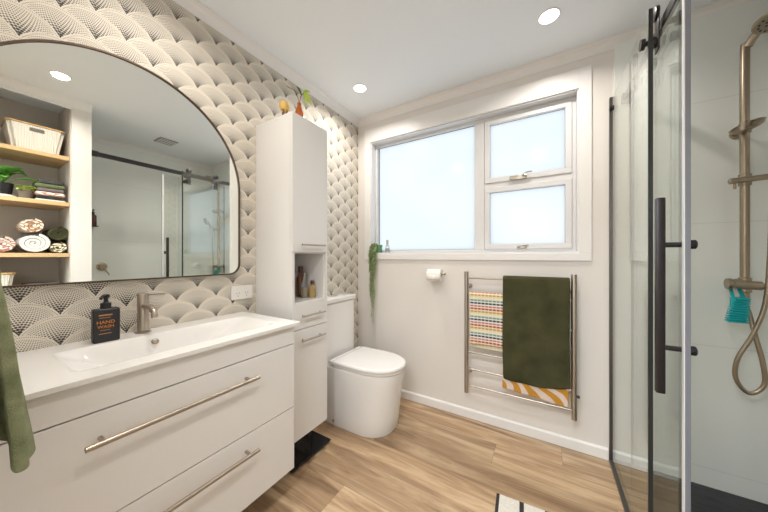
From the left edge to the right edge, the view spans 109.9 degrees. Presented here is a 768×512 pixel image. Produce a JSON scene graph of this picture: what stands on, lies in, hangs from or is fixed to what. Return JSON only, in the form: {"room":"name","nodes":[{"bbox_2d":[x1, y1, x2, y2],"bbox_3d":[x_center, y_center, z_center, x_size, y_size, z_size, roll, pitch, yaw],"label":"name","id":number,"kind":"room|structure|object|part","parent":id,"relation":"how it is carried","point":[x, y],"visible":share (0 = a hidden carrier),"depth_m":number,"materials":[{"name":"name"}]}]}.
{"room":"bathroom","nodes":[
{"label":"bathroom","id":0,"kind":"room"},
{"bbox_2d":[0,0,357,352],"bbox_3d":[-0.804,-0.032,1.642,0.120,2.400,2.280,0,0,31],"label":"wall","id":1,"kind":"structure","parent":0,"point":[238,92],"depth_m":1.30,"materials":[{"name":"paper"}]},
{"bbox_2d":[0,39,239,287],"bbox_3d":[-1.036,-0.348,1.114,0.025,0.896,0.894,0,0,31],"label":"wall mirror","id":2,"kind":"object","parent":1,"relation":"attached to","point":[109,172],"visible":1,"depth_m":1.04,"materials":[{"name":"silver mirror"}]},
{"bbox_2d":[0,326,293,511],"bbox_3d":[-0.828,0.667,1.006,0.491,0.675,0.885,0,0,31],"label":"vanity unit","id":3,"kind":"object","parent":1,"relation":"attached to","point":[212,430],"visible":0.95,"depth_m":0.85,"materials":[{"name":"white paint"}]},
{"bbox_3d":[-0.663,0.371,0.906,0.018,0.083,0.885,0,0,31],"label":"panel","id":4,"kind":"part","parent":3,"relation":"part of","materials":[{"name":"white paint"}]},
{"bbox_2d":[17,311,299,400],"bbox_3d":[-0.838,0.359,1.018,0.465,0.088,0.920,0,0,31],"label":"basin","id":5,"kind":"object","parent":3,"relation":"in","point":[48,370],"visible":0.85,"depth_m":0.95,"materials":[{"name":"white ceramic"}]},
{"bbox_2d":[91,294,119,343],"bbox_3d":[-1.026,0.229,0.996,0.052,0.173,0.074,0,0,31],"label":"soap bottle","id":6,"kind":"object","parent":5,"relation":"on","point":[105,320],"visible":1,"depth_m":0.99,"materials":[{"name":"black plastic"}]},
{"bbox_2d":[134,293,165,333],"bbox_3d":[-0.950,0.234,1.104,0.143,0.161,0.068,0,0,21],"label":"tap","id":7,"kind":"object","parent":5,"relation":"on","point":[143,306],"visible":1,"depth_m":1.10,"materials":[{"name":"silver metal"}]},
{"bbox_3d":[-0.937,0.220,1.080,0.103,0.051,0.021,0,0,29],"label":"spout","id":8,"kind":"part","parent":7,"relation":"part of","materials":[{"name":"silver metal"}]},
{"bbox_3d":[-0.952,0.159,1.117,0.086,0.009,0.007,0,0,-6],"label":"lever","id":9,"kind":"part","parent":7,"relation":"part of","materials":[{"name":"silver metal"}]},
{"bbox_3d":[-0.638,0.488,0.888,0.043,0.014,0.480,0,0,31],"label":"handle","id":10,"kind":"part","parent":3,"relation":"part of","materials":[{"name":"silver metal"}]},
{"bbox_3d":[-0.663,0.861,0.906,0.018,0.289,0.885,0,0,31],"label":"drawer","id":11,"kind":"part","parent":3,"relation":"part of","materials":[{"name":"white paint"}]},
{"bbox_3d":[-0.638,0.780,0.888,0.043,0.014,0.480,0,0,31],"label":"handle","id":12,"kind":"part","parent":3,"relation":"part of","materials":[{"name":"silver metal"}]},
{"bbox_2d":[231,284,251,299],"bbox_3d":[-0.800,0.204,1.520,0.012,0.076,0.122,0,0,31],"label":"power outlet","id":13,"kind":"object","parent":1,"relation":"attached to","point":[243,291],"visible":1,"depth_m":1.51,"materials":[{"name":"white plastic"}]},
{"bbox_2d":[172,0,358,126],"bbox_3d":[-0.740,-1.204,1.592,0.042,0.056,2.020,0,0,31],"label":"trim","id":14,"kind":"structure","parent":1,"relation":"attached to","point":[197,8],"depth_m":1.59,"materials":[{"name":"white paint"}]},
{"bbox_2d":[256,111,326,442],"bbox_3d":[-0.541,0.117,1.622,0.348,1.777,0.266,0,0,31],"label":"tall cabinet","id":15,"kind":"object","parent":1,"relation":"attached to","point":[291,150],"visible":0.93,"depth_m":1.53,"materials":[{"name":"white paint"}]},
{"bbox_2d":[279,100,289,114],"bbox_3d":[-0.571,-0.830,1.546,0.060,0.117,0.060,0,0,31],"label":"seed pod","id":16,"kind":"object","parent":15,"relation":"on","point":[284,106],"visible":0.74,"depth_m":1.53,"materials":[{"name":"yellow plant"}]},
{"bbox_2d":[296,266,302,296],"bbox_3d":[-0.531,0.161,1.717,0.052,0.190,0.052,0,0,31],"label":"bottle","id":17,"kind":"object","parent":15,"relation":"in","point":[299,279],"visible":0.83,"depth_m":1.70,"materials":[{"name":"brown glass"}]},
{"bbox_2d":[295,102,304,117],"bbox_3d":[-0.486,-0.824,1.546,0.070,0.103,0.070,0,0,31],"label":"bud vase","id":18,"kind":"object","parent":15,"relation":"on","point":[299,111],"visible":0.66,"depth_m":1.53,"materials":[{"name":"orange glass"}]},
{"bbox_2d":[287,86,311,106],"bbox_3d":[-0.478,-0.923,1.549,0.054,0.095,0.154,0,0,31],"label":"leafy cutting","id":19,"kind":"object","parent":18,"relation":"on","point":[305,92],"visible":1,"depth_m":1.57,"materials":[{"name":"green plant"}]},
{"bbox_2d":[301,273,307,297],"bbox_3d":[-0.490,0.180,1.661,0.046,0.152,0.046,0,0,31],"label":"perfume bottle","id":20,"kind":"object","parent":15,"relation":"in","point":[304,285],"visible":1,"depth_m":1.64,"materials":[{"name":"clear glass"}]},
{"bbox_3d":[-0.426,0.330,1.554,0.017,0.148,0.266,0,0,31],"label":"drawer","id":21,"kind":"part","parent":15,"relation":"part of","materials":[{"name":"white paint"}]},
{"bbox_3d":[-0.426,-0.397,1.554,0.017,0.750,0.266,0,0,31],"label":"door","id":22,"kind":"part","parent":15,"relation":"part of","materials":[{"name":"white paint"}]},
{"bbox_3d":[-0.426,0.707,1.554,0.017,0.597,0.266,0,0,31],"label":"door","id":23,"kind":"part","parent":15,"relation":"part of","materials":[{"name":"white paint"}]},
{"bbox_2d":[309,280,315,297],"bbox_3d":[-0.444,0.203,1.668,0.040,0.105,0.040,0,0,31],"label":"bottle","id":24,"kind":"object","parent":15,"relation":"in","point":[312,289],"visible":1,"depth_m":1.65,"materials":[{"name":"yellow glass"}]},
{"bbox_3d":[-0.404,0.330,1.543,0.032,0.012,0.178,0,0,31],"label":"handle","id":25,"kind":"part","parent":15,"relation":"part of","materials":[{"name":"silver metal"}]},
{"bbox_3d":[-0.404,0.464,1.543,0.032,0.012,0.178,0,0,31],"label":"handle","id":26,"kind":"part","parent":15,"relation":"part of","materials":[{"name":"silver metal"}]},
{"bbox_3d":[-0.404,-0.063,1.543,0.032,0.012,0.178,0,0,31],"label":"handle","id":27,"kind":"part","parent":15,"relation":"part of","materials":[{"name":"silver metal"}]},
{"bbox_2d":[242,398,624,511],"bbox_3d":[-0.063,1.218,0.256,2.820,0.100,3.890,0,0,31],"label":"floor","id":28,"kind":"structure","parent":0,"point":[434,459],"depth_m":1.45,"materials":[{"name":"brown wood"}]},
{"bbox_2d":[289,430,330,472],"bbox_3d":[-0.540,1.157,1.639,0.300,0.022,0.302,0,0,31],"label":"bathroom scale","id":29,"kind":"object","parent":28,"relation":"on","point":[312,442],"visible":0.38,"depth_m":1.62,"materials":[{"name":"black glass"}]},
{"bbox_2d":[325,293,405,437],"bbox_3d":[-0.159,0.733,1.947,0.665,0.870,0.372,0,0,31],"label":"toilet","id":30,"kind":"object","parent":28,"relation":"on","point":[364,384],"visible":0.88,"depth_m":1.81,"materials":[{"name":"white ceramic"}]},
{"bbox_3d":[-0.383,0.325,2.067,0.157,0.038,0.346,0,0,31],"label":"cistern lid","id":31,"kind":"part","parent":30,"relation":"part of","materials":[{"name":"white ceramic"}]},
{"bbox_3d":[-0.164,0.967,1.951,0.652,0.402,0.366,0,0,31],"label":"bowl","id":32,"kind":"part","parent":30,"relation":"part of","materials":[{"name":"white ceramic"}]},
{"bbox_3d":[-0.072,0.756,1.896,0.457,0.016,0.364,0,0,31],"label":"seat","id":33,"kind":"part","parent":30,"relation":"part of","materials":[{"name":"white plastic"}]},
{"bbox_3d":[-0.072,0.733,1.896,0.463,0.024,0.370,0,0,31],"label":"lid","id":34,"kind":"part","parent":30,"relation":"part of","materials":[{"name":"white ceramic"}]},
{"bbox_2d":[495,493,546,511],"bbox_3d":[0.660,1.163,1.027,0.460,0.010,0.420,0,0,27],"label":"bath mat","id":35,"kind":"object","parent":28,"relation":"on","point":[503,503],"visible":1,"depth_m":1.25,"materials":[{"name":"white fabric"}]},
{"bbox_2d":[609,0,697,511],"bbox_3d":[0.992,0.119,0.952,0.123,2.098,1.328,0,0,31],"label":"shower door","id":36,"kind":"structure","parent":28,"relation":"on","point":[683,17],"depth_m":0.96,"materials":[{"name":"grey"}]},
{"bbox_3d":[1.004,-0.870,0.939,0.015,0.038,1.316,0,0,31],"label":"rail","id":37,"kind":"part","parent":36,"relation":"part of","materials":[{"name":"black metal"}]},
{"bbox_3d":[0.875,0.124,0.855,0.022,0.617,0.020,0,0,31],"label":"handle","id":38,"kind":"part","parent":36,"relation":"part of","materials":[{"name":"black metal"}]},
{"bbox_3d":[0.900,0.288,0.840,0.041,0.016,0.016,0,0,31],"label":"handle post","id":39,"kind":"part","parent":36,"relation":"part of","materials":[{"name":"black metal"}]},
{"bbox_3d":[0.900,-0.035,0.840,0.041,0.016,0.016,0,0,31],"label":"handle post","id":40,"kind":"part","parent":36,"relation":"part of","materials":[{"name":"black metal"}]},
{"bbox_3d":[0.934,0.288,0.820,0.022,0.028,0.028,0,0,31],"label":"knob","id":41,"kind":"part","parent":36,"relation":"part of","materials":[{"name":"black plastic"}]},
{"bbox_3d":[0.934,-0.035,0.820,0.022,0.028,0.028,0,0,31],"label":"knob","id":42,"kind":"part","parent":36,"relation":"part of","materials":[{"name":"black plastic"}]},
{"bbox_2d":[615,459,767,511],"bbox_3d":[1.284,1.157,0.770,0.742,0.022,1.318,0,0,31],"label":"shower tray","id":43,"kind":"object","parent":28,"relation":"on","point":[667,489],"visible":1,"depth_m":1.28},
{"bbox_2d":[199,0,719,117],"bbox_3d":[-0.063,-1.282,0.256,2.820,0.100,3.890,0,0,31],"label":"ceiling","id":44,"kind":"structure","parent":0,"point":[402,51],"depth_m":1.49,"materials":[{"name":"white paint"}]},
{"bbox_2d":[353,84,366,92],"bbox_3d":[-0.176,-1.229,1.976,0.102,0.006,0.102,0,0,31],"label":"recessed light","id":45,"kind":"object","parent":44,"relation":"in","point":[360,88],"visible":1,"depth_m":1.98,"materials":[{"name":"white paint"}]},
{"bbox_2d":[538,7,560,24],"bbox_3d":[0.847,-1.229,1.383,0.102,0.006,0.102,0,0,31],"label":"recessed light","id":46,"kind":"object","parent":44,"relation":"in","point":[549,15],"visible":1,"depth_m":1.38,"materials":[{"name":"white paint"}]},
{"bbox_2d":[358,0,767,503],"bbox_3d":[0.889,-0.032,1.866,2.550,2.400,0.150,0,0,31],"label":"wall","id":47,"kind":"structure","parent":0,"point":[729,426],"depth_m":1.46,"materials":[{"name":"paint"}]},
{"bbox_2d":[376,96,575,252],"bbox_3d":[0.562,-0.512,2.065,1.485,0.967,0.095,0,0,31],"label":"window","id":48,"kind":"structure","parent":47,"relation":"in","point":[506,182],"depth_m":1.96,"materials":[{"name":"white glass"}]},
{"bbox_3d":[0.322,-0.512,2.240,0.850,0.931,0.006,0,0,31],"label":"pane","id":49,"kind":"part","parent":48,"relation":"part of","materials":[{"name":"clear glass"}]},
{"bbox_3d":[0.965,-0.268,1.841,0.459,0.378,0.006,0,0,31],"label":"pane","id":50,"kind":"part","parent":48,"relation":"part of","materials":[{"name":"clear glass"}]},
{"bbox_3d":[0.965,-0.748,1.841,0.459,0.392,0.006,0,0,31],"label":"pane","id":51,"kind":"part","parent":48,"relation":"part of","materials":[{"name":"clear glass"}]},
{"bbox_3d":[0.962,-0.268,1.835,0.519,0.438,0.048,0,0,31],"label":"sash","id":52,"kind":"part","parent":48,"relation":"part of","materials":[{"name":"white metal"}]},
{"bbox_3d":[0.962,-0.748,1.835,0.519,0.452,0.048,0,0,31],"label":"sash","id":53,"kind":"part","parent":48,"relation":"part of","materials":[{"name":"white metal"}]},
{"bbox_2d":[365,65,591,260],"bbox_3d":[0.561,-0.511,2.063,1.501,0.985,0.130,0,0,31],"label":"trim","id":54,"kind":"structure","parent":47,"relation":"attached to","point":[573,93],"depth_m":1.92,"materials":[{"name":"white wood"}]},
{"bbox_2d":[368,243,382,320],"bbox_3d":[-0.070,0.242,2.359,0.138,0.719,0.096,0,0,-31],"label":"trailing plant","id":55,"kind":"object","parent":54,"relation":"on","point":[378,248],"visible":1,"depth_m":2.34,"materials":[{"name":"green plant"}]},
{"bbox_3d":[-0.047,-0.063,2.384,0.072,0.068,0.072,0,0,31],"label":"pot","id":56,"kind":"part","parent":55,"relation":"part of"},
{"bbox_2d":[385,240,389,252],"bbox_3d":[0.030,-0.084,2.345,0.039,0.110,0.039,0,0,31],"label":"bottle","id":57,"kind":"object","parent":54,"relation":"on","point":[387,248],"visible":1,"depth_m":2.33,"materials":[{"name":"clear glass"}]},
{"bbox_2d":[401,389,608,460],"bbox_3d":[0.522,1.136,2.003,1.781,0.064,0.013,0,0,31],"label":"baseboard","id":58,"kind":"structure","parent":47,"relation":"attached to","point":[588,448],"depth_m":1.79,"materials":[{"name":"white paint"}]},
{"bbox_2d":[464,271,579,420],"bbox_3d":[0.858,0.524,1.742,0.655,0.836,0.114,0,0,31],"label":"towel rail","id":59,"kind":"object","parent":47,"relation":"attached to","point":[573,391],"visible":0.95,"depth_m":1.64,"materials":[{"name":"silver metal"}]},
{"bbox_3d":[0.571,0.524,1.865,0.029,0.836,0.029,0,0,31],"label":"post","id":60,"kind":"part","parent":59,"relation":"part of","materials":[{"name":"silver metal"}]},
{"bbox_2d":[469,292,502,351],"bbox_3d":[0.709,0.436,1.783,0.276,0.383,0.036,0,0,31],"label":"waffle towel","id":61,"kind":"object","parent":59,"relation":"hanging from","point":[486,309],"visible":0.81,"depth_m":1.79,"materials":[{"name":"multicoloured fabric"}]},
{"bbox_2d":[502,375,568,407],"bbox_3d":[0.921,0.702,1.655,0.358,0.354,0.040,0,0,31],"label":"patterned towel","id":62,"kind":"object","parent":59,"relation":"hanging from","point":[560,397],"visible":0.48,"depth_m":1.62,"materials":[{"name":"orange fabric"}]},
{"bbox_2d":[502,275,570,388],"bbox_3d":[0.922,0.459,1.649,0.362,0.667,0.061,0,0,31],"label":"towel","id":63,"kind":"object","parent":59,"relation":"hanging from","point":[536,310],"visible":1,"depth_m":1.62,"materials":[{"name":"green fabric"}]},
{"bbox_3d":[1.093,0.524,1.550,0.029,0.836,0.029,0,0,31],"label":"post","id":64,"kind":"part","parent":59,"relation":"part of","materials":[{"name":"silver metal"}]},
{"bbox_2d":[358,0,755,126],"bbox_3d":[0.844,-1.204,1.792,2.550,0.056,0.042,0,0,31],"label":"trim","id":65,"kind":"structure","parent":47,"relation":"attached to","point":[606,44],"depth_m":1.72,"materials":[{"name":"white paint"}]},
{"bbox_2d":[724,12,767,395],"bbox_3d":[1.645,-0.210,1.147,0.203,1.663,0.294,0,0,-16],"label":"shower column","id":66,"kind":"structure","parent":47,"relation":"attached to","point":[744,282],"depth_m":1.22,"materials":[{"name":"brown metal"}]},
{"bbox_2d":[724,279,750,323],"bbox_3d":[1.608,0.204,1.237,0.068,0.192,0.078,0,0,31],"label":"shower scrubber","id":67,"kind":"object","parent":66,"relation":"hanging from","point":[738,313],"visible":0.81,"depth_m":1.21,"materials":[{"name":"teal plastic"}]},
{"bbox_3d":[1.643,-0.589,1.221,0.096,0.069,0.100,0,0,31],"label":"soap dish","id":68,"kind":"part","parent":66,"relation":"part of","materials":[{"name":"brown metal"}]},
{"bbox_3d":[0.390,0.130,2.047,0.169,0.040,0.074,0,0,31],"label":"toilet roll holder","id":69,"kind":"object","parent":47,"relation":"attached to","visible":0},
{"bbox_2d":[426,269,443,281],"bbox_3d":[0.382,0.144,2.022,0.105,0.090,0.092,0,0,31],"label":"toilet roll","id":70,"kind":"object","parent":69,"relation":"on","point":[431,274],"visible":0.98,"depth_m":1.99,"materials":[{"name":"paper"}]},
{"bbox_3d":[-0.333,-0.032,0.098,2.280,2.400,0.120,0,0,31],"label":"wall","id":71,"kind":"structure","parent":0,"visible":0},
{"bbox_3d":[-0.784,0.033,0.478,0.395,0.016,0.065,0,0,31],"label":"towel rail","id":72,"kind":"object","parent":71,"relation":"attached to","visible":0},
{"bbox_2d":[0,270,35,472],"bbox_3d":[-0.729,0.200,0.496,0.233,0.386,0.094,0,0,31],"label":"hanging towel","id":73,"kind":"object","parent":72,"relation":"hanging from","point":[15,424],"visible":1,"depth_m":0.46,"materials":[{"name":"green fabric"}]}
]}

